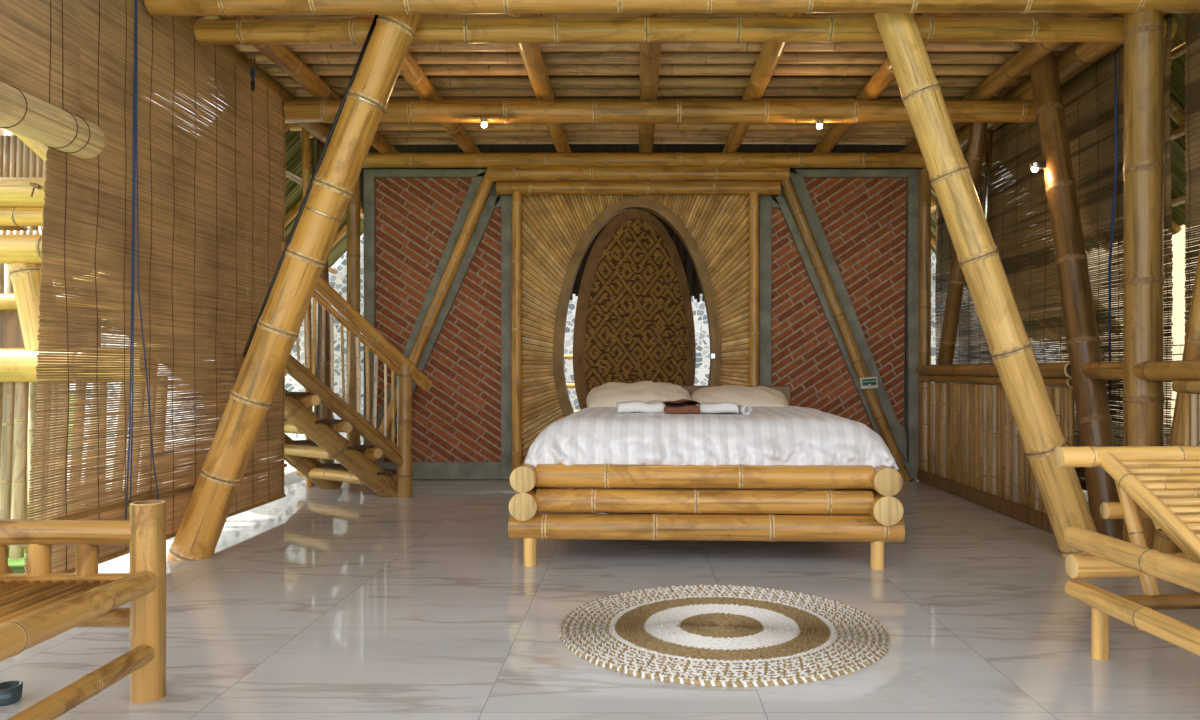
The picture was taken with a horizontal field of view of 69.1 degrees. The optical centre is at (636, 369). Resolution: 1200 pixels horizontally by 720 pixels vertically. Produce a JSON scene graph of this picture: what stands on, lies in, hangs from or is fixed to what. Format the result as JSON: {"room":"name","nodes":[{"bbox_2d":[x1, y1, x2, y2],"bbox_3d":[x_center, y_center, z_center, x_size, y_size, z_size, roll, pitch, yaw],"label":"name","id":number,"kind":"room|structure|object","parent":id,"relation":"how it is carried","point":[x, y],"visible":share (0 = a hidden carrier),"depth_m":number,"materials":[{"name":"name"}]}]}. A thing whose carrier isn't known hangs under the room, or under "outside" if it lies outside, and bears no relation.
{"room":"traditional dwelling","nodes":[
{"label":"traditional dwelling","id":0,"kind":"room"},
{"bbox_2d":[176,16,331,142],"bbox_3d":[-2.640,-2.010,5.650,0.169,0.169,4.905,0,0,0],"label":"beam","id":1,"kind":"structure","parent":0,"point":[320,130],"depth_m":6.03,"materials":[{"name":"brown wood"}]},
{"bbox_2d":[0,0,104,158],"bbox_3d":[-2.400,-1.423,2.999,0.176,1.014,1.614,0,0,0],"label":"blind","id":2,"kind":"object","parent":1,"relation":"hanging from","point":[35,41],"visible":1,"depth_m":3.54,"materials":[{"name":"brown wood"}]},
{"bbox_2d":[300,131,955,137],"bbox_3d":[-0.064,-2.111,7.747,5.852,0.093,0.090,0,0,0],"label":"pole","id":3,"kind":"object","parent":1,"relation":"on","point":[386,134],"visible":0.41,"depth_m":7.71,"materials":[{"name":"brown wood"}]},
{"bbox_2d":[181,42,1074,51],"bbox_3d":[-0.072,-2.105,5.630,5.852,0.093,0.096,0,0,0],"label":"pole","id":4,"kind":"object","parent":1,"relation":"on","point":[665,46],"visible":0.37,"depth_m":5.60,"materials":[{"name":"brown wood"}]},
{"bbox_2d":[255,64,1030,75],"bbox_3d":[-0.071,-2.108,6.109,5.852,0.088,0.090,0,0,0],"label":"pole","id":5,"kind":"object","parent":1,"relation":"on","point":[269,69],"visible":0.47,"depth_m":6.08,"materials":[{"name":"brown wood"}]},
{"bbox_2d":[296,97,1001,100],"bbox_3d":[0.013,-2.102,6.815,5.852,0.080,0.087,0,0,0],"label":"pole","id":6,"kind":"object","parent":1,"relation":"on","point":[299,98],"visible":0.26,"depth_m":6.79,"materials":[{"name":"brown wood"}]},
{"bbox_2d":[284,87,1014,96],"bbox_3d":[0.015,-2.109,6.579,5.852,0.090,0.090,0,0,0],"label":"pole","id":7,"kind":"object","parent":1,"relation":"on","point":[295,91],"visible":0.44,"depth_m":6.55,"materials":[{"name":"brown wood"}]},
{"bbox_2d":[385,137,914,144],"bbox_3d":[0.036,-2.113,7.984,5.852,0.097,0.091,0,0,0],"label":"pole","id":8,"kind":"object","parent":1,"relation":"on","point":[479,140],"visible":0.49,"depth_m":7.95,"materials":[{"name":"brown wood"}]},
{"bbox_2d":[270,76,1029,87],"bbox_3d":[0.037,-2.099,6.338,5.852,0.088,0.083,0,0,0],"label":"pole","id":9,"kind":"object","parent":1,"relation":"on","point":[284,81],"visible":0.48,"depth_m":6.30,"materials":[{"name":"brown wood"}]},
{"bbox_2d":[240,52,1061,63],"bbox_3d":[-0.023,-2.104,5.865,5.852,0.084,0.091,0,0,0],"label":"pole","id":10,"kind":"object","parent":1,"relation":"on","point":[305,57],"visible":0.59,"depth_m":5.83,"materials":[{"name":"brown wood"}]},
{"bbox_2d":[364,169,511,478],"bbox_3d":[-1.805,-0.409,7.960,1.346,2.818,0.160,0,0,0],"label":"wall","id":11,"kind":"structure","parent":0,"point":[414,219],"depth_m":7.92,"materials":[{"name":"brick"}]},
{"bbox_2d":[564,354,572,358],"bbox_3d":[-1.400,-0.157,10.400,1.602,0.063,0.063,0,0,0],"label":"bamboo rail","id":12,"kind":"object","parent":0,"point":[566,356],"visible":0.16,"depth_m":10.37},
{"bbox_2d":[566,383,574,388],"bbox_3d":[-1.400,0.190,10.400,1.602,0.063,0.063,0,0,0],"label":"bamboo rail","id":13,"kind":"object","parent":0,"point":[569,385],"visible":0.1,"depth_m":10.38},
{"bbox_2d":[0,479,1199,719],"bbox_3d":[-0.120,1.090,2.480,5.800,0.180,10.960,0,0,0],"label":"floor","id":14,"kind":"structure","parent":0,"point":[349,601],"depth_m":3.39,"materials":[{"name":"tile"}]},
{"bbox_2d":[0,681,22,705],"bbox_3d":[-1.900,0.975,2.620,0.084,0.050,0.084,0,0,0],"label":"glass dish","id":15,"kind":"object","parent":14,"relation":"on","point":[11,692],"visible":1,"depth_m":2.61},
{"bbox_2d":[0,500,165,719],"bbox_3d":[-1.783,0.703,2.241,0.735,0.597,0.967,0,0,0],"label":"chair","id":16,"kind":"object","parent":14,"relation":"on","point":[38,605],"visible":1,"depth_m":2.61,"materials":[{"name":"brown wood"}]},
{"bbox_2d":[0,377,167,558],"bbox_3d":[-3.657,0.571,5.120,1.788,1.065,0.106,0,0,0],"label":"bamboo fence","id":17,"kind":"object","parent":14,"relation":"on","point":[17,417],"visible":0.17,"depth_m":5.09,"materials":[{"name":"beige wood"}]},
{"bbox_2d":[0,348,157,381],"bbox_3d":[-3.725,-0.030,5.080,1.756,0.211,0.211,0,0,0],"label":"log","id":18,"kind":"object","parent":17,"relation":"on","point":[16,364],"visible":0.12,"depth_m":5.00,"materials":[{"name":"beige wood"}]},
{"bbox_2d":[8,263,65,351],"bbox_3d":[-3.530,-0.380,5.120,0.336,0.762,0.211,0,0,0],"label":"bamboo post","id":19,"kind":"object","parent":18,"relation":"attached to","point":[25,278],"visible":0.34,"depth_m":5.03,"materials":[{"name":"beige wood"}]},
{"bbox_2d":[0,234,147,263],"bbox_3d":[-3.725,-0.700,5.040,1.755,0.179,0.179,0,0,0],"label":"log","id":20,"kind":"object","parent":19,"relation":"on","point":[27,249],"visible":0.2,"depth_m":4.97,"materials":[{"name":"yellow wood"}]},
{"bbox_2d":[0,207,144,226],"bbox_3d":[-3.725,-0.885,5.020,1.753,0.116,0.116,0,0,0],"label":"log","id":21,"kind":"object","parent":20,"relation":"on","point":[9,216],"visible":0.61,"depth_m":4.97,"materials":[{"name":"yellow wood"}]},
{"bbox_2d":[0,177,142,206],"bbox_3d":[-3.725,-1.020,4.977,1.755,0.179,0.224,0,0,0],"label":"log","id":22,"kind":"object","parent":21,"relation":"on","point":[14,191],"visible":0.19,"depth_m":4.93,"materials":[{"name":"yellow wood"}]},
{"bbox_2d":[14,133,47,161],"bbox_3d":[-3.550,-1.385,5.150,0.908,0.848,0.169,0,0,0],"label":"brace","id":23,"kind":"object","parent":22,"relation":"attached to","point":[40,149],"visible":0.02,"depth_m":5.08,"materials":[{"name":"yellow wood"}]},
{"bbox_2d":[0,135,124,176],"bbox_3d":[-3.712,-1.290,5.500,1.010,0.381,0.034,0,0,0],"label":"screen","id":24,"kind":"object","parent":22,"relation":"on","point":[13,155],"visible":0.15,"depth_m":5.49,"materials":[{"name":"grey wood"}]},
{"bbox_2d":[0,294,164,309],"bbox_3d":[-3.725,-0.420,5.360,1.753,0.106,0.106,0,0,0],"label":"log","id":25,"kind":"object","parent":19,"relation":"attached to","point":[7,301],"visible":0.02,"depth_m":5.32,"materials":[{"name":"beige wood"}]},
{"bbox_2d":[0,153,431,497],"bbox_3d":[-3.019,-0.453,6.455,2.758,3.035,1.130,0,0,-42],"label":"staircase","id":26,"kind":"structure","parent":14,"relation":"on","point":[355,466],"depth_m":6.62,"materials":[{"name":"brown wood"}]},
{"bbox_2d":[0,230,100,234],"bbox_3d":[-3.612,-0.810,5.500,1.010,0.142,0.034,0,0,0],"label":"screen","id":27,"kind":"object","parent":26,"relation":"attached to","point":[14,232],"visible":0.07,"depth_m":5.49,"materials":[{"name":"grey wood"}]},
{"bbox_2d":[167,14,420,560],"bbox_3d":[-1.834,-0.434,4.675,1.351,3.066,0.270,0,0,0],"label":"column","id":28,"kind":"structure","parent":14,"relation":"on","point":[268,347],"depth_m":4.57,"materials":[{"name":"brown wood"}]},
{"bbox_2d":[194,16,1176,45],"bbox_3d":[0.265,-1.880,4.815,5.374,0.145,0.148,0,0,0],"label":"beam","id":29,"kind":"structure","parent":28,"relation":"on","point":[737,29],"depth_m":4.76,"materials":[{"name":"brown wood"}]},
{"bbox_2d":[218,15,399,152],"bbox_3d":[-2.270,-2.002,6.385,0.139,0.143,3.534,0,0,0],"label":"rafter","id":30,"kind":"object","parent":29,"relation":"on","point":[290,63],"visible":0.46,"depth_m":5.80,"materials":[{"name":"brown wood"}]},
{"bbox_2d":[250,59,255,90],"bbox_3d":[-2.420,-1.859,5.480,0.028,0.202,0.027,0,0,-45],"label":"pulley","id":31,"kind":"object","parent":30,"relation":"hanging from","point":[252,70],"visible":1,"depth_m":5.47,"materials":[{"name":"metal"}]},
{"bbox_2d":[354,15,479,152],"bbox_3d":[-1.512,-2.001,6.385,0.141,0.140,3.534,0,0,0],"label":"rafter","id":32,"kind":"object","parent":29,"relation":"on","point":[410,70],"visible":0.51,"depth_m":6.11,"materials":[{"name":"brown wood"}]},
{"bbox_2d":[505,14,570,152],"bbox_3d":[-0.671,-2.002,6.385,0.140,0.141,3.534,0,0,0],"label":"rafter","id":33,"kind":"object","parent":29,"relation":"on","point":[530,53],"visible":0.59,"depth_m":5.87,"materials":[{"name":"brown wood"}]},
{"bbox_2d":[639,13,662,152],"bbox_3d":[0.082,-2.002,6.385,0.140,0.140,3.534,0,0,0],"label":"rafter","id":34,"kind":"object","parent":29,"relation":"on","point":[649,52],"visible":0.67,"depth_m":5.85,"materials":[{"name":"brown wood"}]},
{"bbox_2d":[195,13,1113,18],"bbox_3d":[0.057,-2.106,5.170,5.852,0.091,0.096,0,0,0],"label":"pole","id":35,"kind":"object","parent":34,"relation":"on","point":[626,14],"visible":0.1,"depth_m":5.13,"materials":[{"name":"brown wood"}]},
{"bbox_2d":[722,13,801,152],"bbox_3d":[0.848,-2.000,6.385,0.142,0.139,3.534,0,0,0],"label":"rafter","id":36,"kind":"object","parent":29,"relation":"on","point":[770,54],"visible":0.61,"depth_m":5.84,"materials":[{"name":"brown wood"}]},
{"bbox_2d":[812,13,953,152],"bbox_3d":[1.687,-2.000,6.385,0.140,0.138,3.534,0,0,0],"label":"rafter","id":37,"kind":"object","parent":29,"relation":"on","point":[882,78],"visible":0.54,"depth_m":6.16,"materials":[{"name":"brown wood"}]},
{"bbox_2d":[899,13,1102,152],"bbox_3d":[2.498,-2.000,6.385,0.142,0.139,3.534,0,0,0],"label":"rafter","id":38,"kind":"object","parent":29,"relation":"on","point":[1030,54],"visible":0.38,"depth_m":5.71,"materials":[{"name":"brown wood"}]},
{"bbox_2d":[955,13,1164,149],"bbox_3d":[2.800,-1.991,5.600,0.179,0.179,5.205,0,0,0],"label":"beam","id":39,"kind":"structure","parent":29,"relation":"on","point":[1079,55],"depth_m":5.55,"materials":[{"name":"brown wood"}]},
{"bbox_2d":[290,123,966,130],"bbox_3d":[-0.067,-2.109,7.519,5.852,0.092,0.094,0,0,0],"label":"pole","id":40,"kind":"object","parent":39,"relation":"on","point":[382,126],"visible":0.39,"depth_m":7.49,"materials":[{"name":"brown wood"}]},
{"bbox_2d":[284,99,1035,123],"bbox_3d":[0.170,-1.853,6.238,5.345,0.170,0.170,0,0,0],"label":"beam","id":41,"kind":"structure","parent":39,"relation":"attached to","point":[397,111],"depth_m":6.17,"materials":[{"name":"brown wood"}]},
{"bbox_2d":[460,117,508,127],"bbox_3d":[-1.080,-1.750,6.151,0.340,0.069,0.058,0,0,0],"label":"spotlight","id":42,"kind":"object","parent":41,"relation":"attached to","point":[483,120],"visible":1,"depth_m":6.14,"materials":[{"name":"white glass"}]},
{"bbox_2d":[480,119,487,123],"bbox_3d":[-1.080,-1.755,6.150,0.056,0.024,0.056,0,0,0],"label":"socket","id":43,"kind":"object","parent":42,"relation":"attached to","point":[482,121],"depth_m":6.13,"materials":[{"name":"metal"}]},
{"bbox_2d":[795,119,843,128],"bbox_3d":[1.290,-1.740,6.151,0.340,0.069,0.058,0,0,0],"label":"spotlight","id":44,"kind":"object","parent":41,"relation":"attached to","point":[819,122],"visible":1,"depth_m":6.14,"materials":[{"name":"white glass"}]},
{"bbox_2d":[935,196,953,364],"bbox_3d":[2.893,-0.859,8.142,0.034,1.613,0.477,0,0,0],"label":"blind","id":45,"kind":"object","parent":39,"relation":"hanging from","point":[944,253],"depth_m":8.31,"materials":[{"name":"brown wood"}]},
{"bbox_2d":[983,129,992,225],"bbox_3d":[2.800,-1.300,6.975,0.050,1.405,0.200,0,0,0],"label":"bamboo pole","id":46,"kind":"object","parent":39,"relation":"attached to","point":[989,136],"visible":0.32,"depth_m":6.93,"materials":[{"name":"wood"}]},
{"bbox_2d":[989,119,1068,362],"bbox_3d":[2.893,-0.998,6.447,0.034,1.889,1.299,0,0,0],"label":"blind","id":47,"kind":"object","parent":39,"relation":"hanging from","point":[1013,222],"depth_m":6.47,"materials":[{"name":"brown wood"}]},
{"bbox_2d":[1060,43,1123,361],"bbox_3d":[2.893,-0.996,5.524,0.034,1.891,0.765,0,0,0],"label":"blind","id":48,"kind":"object","parent":39,"relation":"hanging from","point":[1090,88],"depth_m":5.42,"materials":[{"name":"brown wood"}]},
{"bbox_2d":[1163,13,1172,360],"bbox_3d":[2.893,-0.996,4.711,0.034,1.888,0.080,0,0,0],"label":"blind","id":49,"kind":"object","parent":39,"relation":"hanging from","point":[1167,41],"depth_m":4.75,"materials":[{"name":"brown wood"}]},
{"bbox_2d":[302,128,312,486],"bbox_3d":[-2.820,-0.450,7.450,0.064,3.302,0.063,-1,0,0],"label":"bamboo post","id":50,"kind":"object","parent":14,"relation":"on","point":[305,134],"visible":0.32,"depth_m":7.43,"materials":[{"name":"brown wood"}]},
{"bbox_2d":[346,175,360,443],"bbox_3d":[-2.555,-0.400,7.840,0.125,2.804,0.125,0,0,45],"label":"bamboo post","id":51,"kind":"object","parent":14,"relation":"on","point":[353,256],"visible":0.41,"depth_m":7.79,"materials":[{"name":"brown wood"}]},
{"bbox_2d":[369,168,493,463],"bbox_3d":[-1.873,-0.424,7.842,1.283,2.887,0.112,0,0,0],"label":"bamboo pole","id":52,"kind":"object","parent":14,"relation":"on","point":[485,187],"visible":0.62,"depth_m":7.80,"materials":[{"name":"brown wood"}]},
{"bbox_2d":[511,191,521,470],"bbox_3d":[-1.077,-0.300,7.798,0.094,2.603,0.099,0,0,45],"label":"bamboo pole","id":53,"kind":"object","parent":14,"relation":"on","point":[516,328],"visible":0.91,"depth_m":7.76,"materials":[{"name":"brown wood"}]},
{"bbox_2d":[522,195,748,463],"bbox_3d":[-0.015,-0.300,7.878,2.230,2.600,0.084,0,0,0],"label":"panel","id":54,"kind":"object","parent":14,"relation":"on","point":[553,226],"visible":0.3,"depth_m":7.86,"materials":[{"name":"brown wood"}]},
{"bbox_2d":[553,197,720,416],"bbox_3d":[0.000,-0.305,7.890,1.514,2.494,0.180,0,0,0],"label":"trim","id":55,"kind":"structure","parent":54,"relation":"attached to","point":[648,205],"depth_m":7.83,"materials":[{"name":"brown wood"}]},
{"bbox_2d":[573,209,695,408],"bbox_3d":[0.003,-0.305,7.896,1.320,2.300,0.070,0,0,-35],"label":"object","id":56,"kind":"structure","parent":55,"relation":"attached to","point":[634,321],"depth_m":7.86,"materials":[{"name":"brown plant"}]},
{"bbox_2d":[496,181,780,194],"bbox_3d":[0.015,-1.630,7.800,2.534,0.126,0.126,0,0,0],"label":"beam","id":57,"kind":"structure","parent":54,"relation":"on","point":[583,187],"depth_m":7.75,"materials":[{"name":"brown wood"}]},
{"bbox_2d":[487,166,789,181],"bbox_3d":[0.015,-1.765,7.820,2.694,0.152,0.152,0,0,0],"label":"beam","id":58,"kind":"structure","parent":57,"relation":"on","point":[495,173],"depth_m":7.76,"materials":[{"name":"brown wood"}]},
{"bbox_2d":[362,152,926,167],"bbox_3d":[0.090,-1.881,7.804,5.144,0.142,0.146,0,0,0],"label":"beam","id":59,"kind":"structure","parent":58,"relation":"on","point":[373,160],"depth_m":7.75,"materials":[{"name":"brown wood"}]},
{"bbox_2d":[508,385,904,569],"bbox_3d":[0.380,0.558,5.399,1.984,0.886,2.174,0,0,2],"label":"bed","id":60,"kind":"object","parent":14,"relation":"on","point":[858,489],"visible":0.71,"depth_m":4.38,"materials":[{"name":"brown wood"}]},
{"bbox_3d":[0.379,0.440,5.504,1.600,0.270,1.760,0,0,2],"label":"mattress","id":61,"kind":"object","parent":60,"relation":"on","visible":0},
{"bbox_2d":[524,406,898,469],"bbox_3d":[0.398,0.390,5.267,1.934,0.297,1.758,0,0,2],"label":"duvet","id":62,"kind":"object","parent":61,"relation":"on","point":[791,435],"visible":0.83,"depth_m":4.48,"materials":[{"name":"white fabric"}]},
{"bbox_2d":[586,381,691,407],"bbox_3d":[0.015,0.189,6.100,0.741,0.226,0.490,0,0,-3],"label":"pillow","id":63,"kind":"object","parent":62,"relation":"on","point":[608,394],"visible":0.64,"depth_m":5.97,"materials":[{"name":"beige fabric"}]},
{"bbox_2d":[616,400,665,412],"bbox_3d":[0.020,0.225,5.030,0.276,0.103,0.248,0,0,-3],"label":"folded towel","id":64,"kind":"object","parent":62,"relation":"on","point":[653,406],"visible":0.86,"depth_m":4.92,"materials":[{"name":"white fabric"}]},
{"bbox_2d":[663,399,699,413],"bbox_3d":[0.254,0.222,5.000,0.207,0.107,0.242,0,0,0],"label":"folded towel","id":65,"kind":"object","parent":62,"relation":"on","point":[682,406],"visible":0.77,"depth_m":4.89,"materials":[{"name":"brown fabric"}]},
{"bbox_2d":[695,402,738,413],"bbox_3d":[0.460,0.229,5.040,0.247,0.095,0.226,0,0,2],"label":"folded towel","id":66,"kind":"object","parent":62,"relation":"on","point":[705,407],"visible":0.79,"depth_m":4.93,"materials":[{"name":"white fabric"}]},
{"bbox_2d":[690,385,788,406],"bbox_3d":[0.715,0.203,6.140,0.691,0.193,0.472,0,0,5],"label":"pillow","id":67,"kind":"object","parent":62,"relation":"on","point":[764,396],"visible":0.67,"depth_m":6.00,"materials":[{"name":"beige fabric"}]},
{"bbox_2d":[738,405,751,414],"bbox_3d":[0.613,0.229,5.000,0.054,0.048,0.186,0,0,-8],"label":"rolled towel","id":68,"kind":"object","parent":62,"relation":"on","point":[745,410],"visible":0.88,"depth_m":4.93,"materials":[{"name":"white fabric"}]},
{"bbox_2d":[558,584,889,686],"bbox_3d":[0.328,0.990,3.369,1.259,0.018,1.258,0,0,0],"label":"round rug","id":69,"kind":"object","parent":14,"relation":"on","point":[717,653],"visible":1,"depth_m":3.23,"materials":[{"name":"white wicker"}]},
{"bbox_2d":[748,191,758,385],"bbox_3d":[1.048,-0.300,7.801,0.098,2.603,0.096,0,0,-45],"label":"bamboo pole","id":70,"kind":"object","parent":14,"relation":"on","point":[753,206],"visible":0.57,"depth_m":7.76,"materials":[{"name":"brown wood"}]},
{"bbox_2d":[780,177,910,481],"bbox_3d":[1.849,-0.424,7.840,1.232,2.886,0.108,0,0,0],"label":"bamboo pole","id":71,"kind":"object","parent":14,"relation":"on","point":[798,213],"visible":0.87,"depth_m":7.80,"materials":[{"name":"brown wood"}]},
{"bbox_2d":[860,377,877,388],"bbox_3d":[2.070,0.115,7.767,0.156,0.110,0.046,0,0,0],"label":"sign","id":72,"kind":"object","parent":71,"relation":"attached to","point":[867,382],"visible":1,"depth_m":7.75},
{"bbox_2d":[919,169,930,469],"bbox_3d":[2.595,-0.400,7.840,0.109,2.803,0.109,0,0,18],"label":"bamboo post","id":73,"kind":"object","parent":14,"relation":"on","point":[924,181],"visible":0.76,"depth_m":7.80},
{"bbox_2d":[935,122,987,382],"bbox_3d":[2.630,-0.475,7.260,0.134,2.998,1.315,0,0,0],"label":"bamboo post","id":74,"kind":"object","parent":14,"relation":"on","point":[978,131],"visible":0.41,"depth_m":7.12,"materials":[{"name":"brown wood"}]},
{"bbox_2d":[874,13,1097,557],"bbox_3d":[1.890,-0.433,4.659,1.238,3.059,0.220,0,0,1],"label":"column","id":75,"kind":"structure","parent":14,"relation":"on","point":[1010,347],"depth_m":4.58,"materials":[{"name":"beige wood"}]},
{"bbox_2d":[953,280,993,363],"bbox_3d":[2.893,-0.418,7.461,0.034,0.731,0.887,0,0,0],"label":"blind","id":76,"kind":"object","parent":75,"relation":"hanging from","point":[964,319],"depth_m":7.58,"materials":[{"name":"brown wood"}]},
{"bbox_2d":[916,362,1073,533],"bbox_3d":[2.560,0.472,6.480,0.100,1.045,2.723,0,0,0],"label":"railing","id":77,"kind":"object","parent":14,"relation":"on","point":[973,451],"visible":0.77,"depth_m":6.43,"materials":[{"name":"brown wood"}]},
{"bbox_2d":[1070,361,1175,380],"bbox_3d":[2.600,0.005,4.620,0.106,0.106,1.003,0,0,0],"label":"bamboo rail","id":78,"kind":"object","parent":77,"relation":"attached to","point":[1147,370],"visible":0.67,"depth_m":4.58,"materials":[{"name":"brown wood"}]},
{"bbox_2d":[1030,53,1122,539],"bbox_3d":[2.614,-0.494,5.181,0.188,3.038,0.992,0,0,1],"label":"bamboo post","id":79,"kind":"object","parent":14,"relation":"on","point":[1094,421],"visible":0.79,"depth_m":5.13,"materials":[{"name":"brown wood"}]},
{"bbox_2d":[1030,162,1045,171],"bbox_3d":[2.501,-1.260,5.400,0.118,0.059,0.056,0,0,0],"label":"wall lamp","id":80,"kind":"object","parent":79,"relation":"attached to","point":[1035,166],"visible":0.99,"depth_m":5.38,"materials":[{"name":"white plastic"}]},
{"bbox_2d":[1030,162,1039,167],"bbox_3d":[2.470,-1.270,5.400,0.056,0.024,0.056,0,0,0],"label":"socket","id":81,"kind":"object","parent":80,"relation":"attached to","point":[1035,164],"depth_m":5.38,"materials":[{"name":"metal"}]},
{"bbox_2d":[1053,446,1199,659],"bbox_3d":[2.043,0.640,2.420,0.942,0.721,1.711,0,0,-4],"label":"deck chair","id":82,"kind":"object","parent":14,"relation":"on","point":[1161,484],"visible":1,"depth_m":3.00,"materials":[{"name":"yellow wood"}]},
{"bbox_2d":[1122,9,1164,548],"bbox_3d":[2.630,-0.435,4.520,0.193,2.875,0.193,0,0,45],"label":"bamboo post","id":83,"kind":"object","parent":14,"relation":"on","point":[1143,167],"visible":0.7,"depth_m":4.45,"materials":[{"name":"brown wood"}]},
{"bbox_2d":[144,0,1199,15],"bbox_3d":[0.480,-1.895,4.455,5.944,0.147,0.149,0,0,0],"label":"beam","id":84,"kind":"structure","parent":83,"relation":"on","point":[154,7],"depth_m":4.41,"materials":[{"name":"brown wood"}]},
{"bbox_2d":[24,0,286,572],"bbox_3d":[-2.497,-0.513,4.893,0.073,2.842,2.666,0,0,0],"label":"blind","id":85,"kind":"object","parent":84,"relation":"hanging from","point":[147,141],"visible":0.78,"depth_m":4.54,"materials":[{"name":"brown wood"}]},
{"bbox_2d":[1184,13,1199,338],"bbox_3d":[2.896,-0.585,3.399,0.021,2.731,2.414,0,0,0],"label":"blind","id":86,"kind":"object","parent":84,"relation":"hanging from","point":[1192,20],"visible":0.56,"depth_m":4.54,"materials":[{"name":"brown wood"}]},
{"bbox_2d":[1152,249,1199,552],"bbox_3d":[2.629,-0.475,3.971,0.140,2.983,0.863,0,0,1],"label":"bamboo post","id":87,"kind":"object","parent":14,"relation":"on","point":[1162,543],"visible":0.33,"depth_m":4.07,"materials":[{"name":"brown wood"}]},
{"bbox_2d":[1168,360,1199,552],"bbox_3d":[2.560,0.472,3.210,0.100,1.045,1.823,0,0,0],"label":"railing","id":88,"kind":"object","parent":14,"relation":"on","point":[1186,373],"visible":0.55,"depth_m":4.01,"materials":[{"name":"brown wood"}]},
{"bbox_2d":[400,51,1062,96],"bbox_3d":[0.050,-2.300,6.350,6.100,0.120,3.900,0,0,0],"label":"ceiling","id":89,"kind":"structure","parent":0,"point":[927,51],"depth_m":6.64,"materials":[{"name":"brown wood"}]},
{"bbox_2d":[51,38,188,92],"bbox_3d":[-3.713,-2.141,3.102,1.353,0.578,7.205,0,0,0],"label":"thatched roof","id":90,"kind":"structure","parent":89,"relation":"attached to","point":[148,38],"depth_m":6.28,"materials":[{"name":"gold wood"}]},
{"bbox_2d":[69,115,363,332],"bbox_3d":[-3.787,-1.361,8.827,1.938,2.098,4.155,0,0,0],"label":"thatched roof","id":91,"kind":"structure","parent":89,"relation":"attached to","point":[293,141],"depth_m":8.47,"materials":[{"name":"brown wood"}]},
{"bbox_2d":[360,144,923,301],"bbox_3d":[0.021,-1.601,8.895,5.641,1.737,1.110,0,0,0],"label":"eave","id":92,"kind":"object","parent":89,"relation":"attached to","point":[695,290],"visible":0.02,"depth_m":8.49},
{"bbox_2d":[1006,13,1199,251],"bbox_3d":[3.690,-1.746,4.902,1.186,1.367,6.805,0,0,0],"label":"thatched roof","id":93,"kind":"structure","parent":89,"relation":"attached to","point":[1177,99],"depth_m":6.13,"materials":[{"name":"brown wood"}]},
{"bbox_2d":[759,169,918,479],"bbox_3d":[1.834,-0.409,7.960,1.450,2.818,0.160,0,0,0],"label":"wall","id":94,"kind":"structure","parent":0,"point":[864,223],"depth_m":7.92,"materials":[{"name":"brick"}]},
{"label":"outside","id":95,"kind":"structure","parent":0,"visible":0},
{"bbox_2d":[1064,225,1199,434],"bbox_3d":[5.550,-1.150,5.000,0.300,4.700,14.000,0,0,0],"label":"wall","id":96,"kind":"structure","parent":95,"point":[1178,240],"depth_m":8.69,"materials":[{"name":"beige paint"}]},
{"bbox_2d":[1059,336,1184,446],"bbox_3d":[5.375,0.386,9.332,0.070,1.428,13.545,0,0,0],"label":"cladding","id":97,"kind":"object","parent":96,"relation":"attached to","point":[1176,340],"visible":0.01,"depth_m":8.70,"materials":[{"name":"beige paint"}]},
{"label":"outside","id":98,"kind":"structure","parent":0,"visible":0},
{"bbox_2d":[83,182,1062,458],"bbox_3d":[0.000,-0.625,11.125,14.000,3.550,0.250,0,0,0],"label":"wall","id":99,"kind":"structure","parent":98,"point":[338,282],"depth_m":11.00,"materials":[{"name":"stone"}]},
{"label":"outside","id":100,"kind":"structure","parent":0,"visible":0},
{"bbox_2d":[0,310,100,347],"bbox_3d":[-4.175,-0.240,5.575,1.450,0.360,0.050,0,0,0],"label":"wooden panel","id":101,"kind":"object","parent":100,"point":[10,329],"visible":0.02,"depth_m":5.55,"materials":[{"name":"brown wood"}]},
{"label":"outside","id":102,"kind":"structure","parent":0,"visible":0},
{"bbox_2d":[8,394,1088,572],"bbox_3d":[0.000,1.220,7.500,80.000,0.040,75.000,0,0,0],"label":"ground","id":103,"kind":"structure","parent":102,"point":[17,565],"depth_m":5.42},
{"bbox_2d":[0,128,63,518],"bbox_3d":[-5.160,-0.300,6.498,1.744,3.003,0.129,0,0,0],"label":"screen","id":104,"kind":"object","parent":103,"relation":"on","point":[9,288],"visible":0.03,"depth_m":6.47,"materials":[{"name":"beige wood"}]},
{"bbox_2d":[313,136,319,485],"bbox_3d":[-2.780,-0.450,7.550,0.060,3.300,0.060,0,0,0],"label":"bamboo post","id":105,"kind":"object","parent":103,"relation":"on","point":[316,142],"visible":0.16,"depth_m":7.53,"materials":[{"name":"wood"}]},
{"bbox_2d":[311,138,333,463],"bbox_3d":[-2.870,-0.450,7.953,0.136,3.308,0.241,0,0,33],"label":"bamboo post","id":106,"kind":"object","parent":103,"relation":"on","point":[325,412],"visible":0.09,"depth_m":7.91,"materials":[{"name":"brown wood"}]},
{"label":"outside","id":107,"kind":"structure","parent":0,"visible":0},
{"bbox_2d":[67,455,1087,500],"bbox_3d":[0.000,1.160,9.985,16.000,0.080,4.030,0,0,0],"label":"path","id":108,"kind":"structure","parent":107,"point":[291,477],"depth_m":9.15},
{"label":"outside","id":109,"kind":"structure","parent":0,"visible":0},
{"bbox_2d":[924,168,1120,339],"bbox_3d":[3.835,-1.351,9.702,1.835,2.076,2.405,0,0,0],"label":"thatched roof","id":110,"kind":"structure","parent":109,"point":[933,195],"depth_m":9.66,"materials":[{"name":"gold wood"}]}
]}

